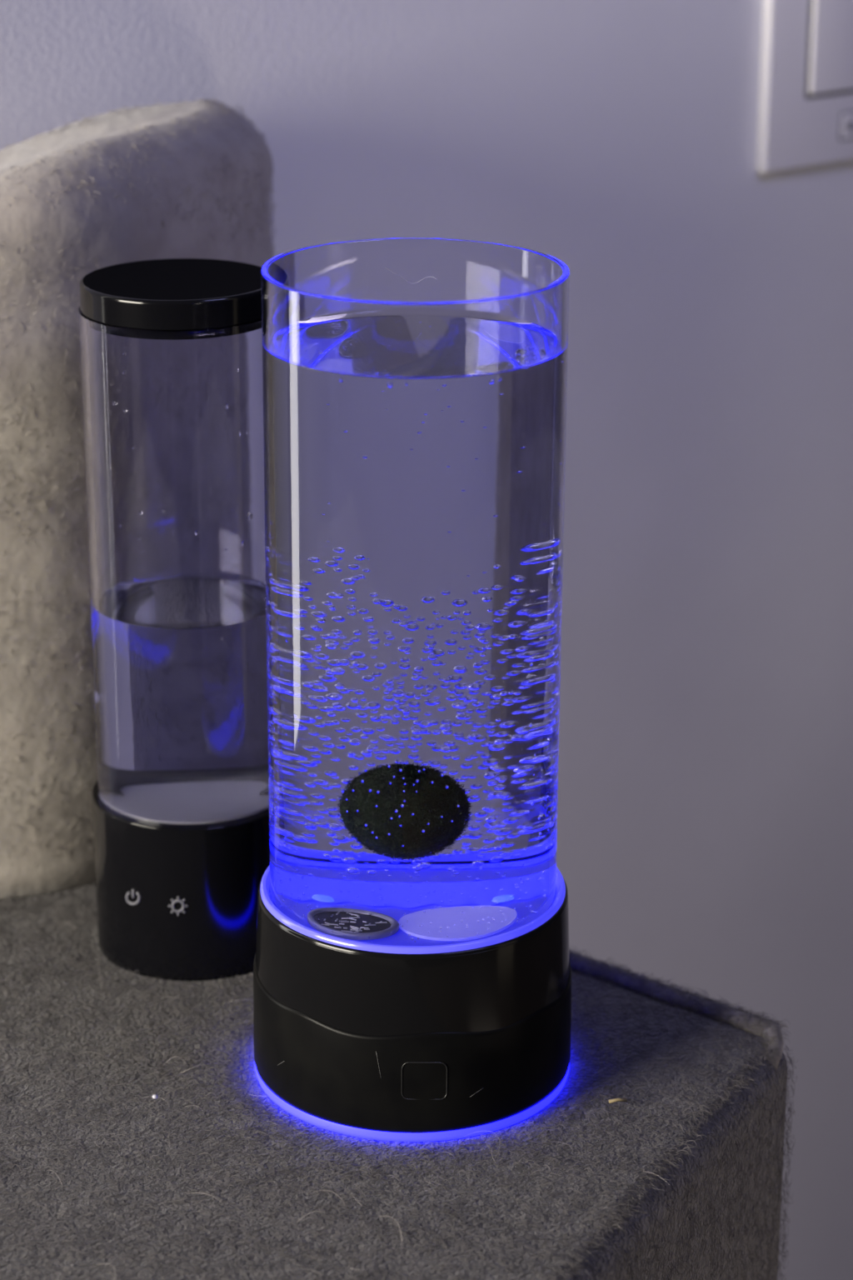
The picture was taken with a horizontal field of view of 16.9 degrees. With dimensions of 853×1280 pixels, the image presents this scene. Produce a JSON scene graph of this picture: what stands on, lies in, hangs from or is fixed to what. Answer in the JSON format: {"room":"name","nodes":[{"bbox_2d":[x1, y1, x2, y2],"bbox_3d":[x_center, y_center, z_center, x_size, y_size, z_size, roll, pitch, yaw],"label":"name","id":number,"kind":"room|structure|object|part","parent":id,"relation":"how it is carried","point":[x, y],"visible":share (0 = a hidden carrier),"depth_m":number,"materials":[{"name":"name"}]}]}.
{"room":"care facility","nodes":[
{"label":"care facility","id":0,"kind":"room"},
{"bbox_2d":[0,0,852,1279],"bbox_3d":[0.656,-0.899,1.421,2.530,2.460,0.100,-14,24,-35],"label":"wall","id":1,"kind":"structure","parent":0,"point":[705,840],"depth_m":1.20,"materials":[{"name":"white paint"}]},
{"bbox_2d":[757,0,852,173],"bbox_3d":[0.176,-0.273,1.189,0.094,0.150,0.008,-14,24,-35],"label":"light switch","id":2,"kind":"object","parent":1,"relation":"attached to","point":[806,119],"visible":1,"depth_m":1.19,"materials":[{"name":"white plastic"}]},
{"bbox_3d":[0.196,0.546,1.104,3.400,0.050,3.010,0,20,0],"label":"floor","id":3,"kind":"structure","parent":0,"visible":0},
{"bbox_2d":[0,882,799,1279],"bbox_3d":[-0.218,0.405,0.735,0.780,0.464,0.517,-14,24,-35],"label":"platform","id":4,"kind":"object","parent":3,"relation":"on","point":[208,1177],"visible":0.55,"depth_m":0.80,"materials":[{"name":"grey carpet"}]},
{"bbox_2d":[0,98,276,899],"bbox_3d":[-0.118,-0.051,0.973,0.188,0.242,0.088,-18,26,-41],"label":"cushion","id":5,"kind":"object","parent":4,"relation":"on","point":[187,179],"visible":0.58,"depth_m":0.92,"materials":[{"name":"beige fabric"}]},
{"bbox_2d":[78,258,269,980],"bbox_3d":[-0.073,-0.006,0.888,0.064,0.215,0.064,0,20,0],"label":"lamp","id":6,"kind":"object","parent":4,"relation":"on","point":[171,349],"visible":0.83,"depth_m":0.86,"materials":[{"name":"clear glass"}]},
{"bbox_3d":[-0.073,-0.102,0.854,0.059,0.012,0.059,0,20,0],"label":"lid","id":7,"kind":"part","parent":6,"relation":"part of","materials":[{"name":"black plastic"}]},
{"bbox_2d":[253,237,571,1141],"bbox_3d":[-0.004,0.013,0.803,0.093,0.237,0.093,5,20,15],"label":"lamp","id":8,"kind":"object","parent":4,"relation":"on","point":[412,969],"visible":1,"depth_m":0.77,"materials":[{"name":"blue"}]},
{"bbox_2d":[385,268,437,283],"bbox_3d":[-0.004,-0.102,0.803,0.015,0.005,0.001,0,20,0],"label":"thread","id":9,"kind":"object","parent":8,"relation":"attached to","point":[386,268],"visible":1,"depth_m":0.80,"materials":[{"name":"grey"}]},
{"bbox_2d":[608,1097,627,1103],"bbox_3d":[0.054,0.131,0.818,0.005,0.001,0.001,-4,20,-10],"label":"bit","id":10,"kind":"object","parent":4,"relation":"on","point":[618,1099],"visible":1,"depth_m":0.82,"materials":[{"name":"brown"}]}
]}

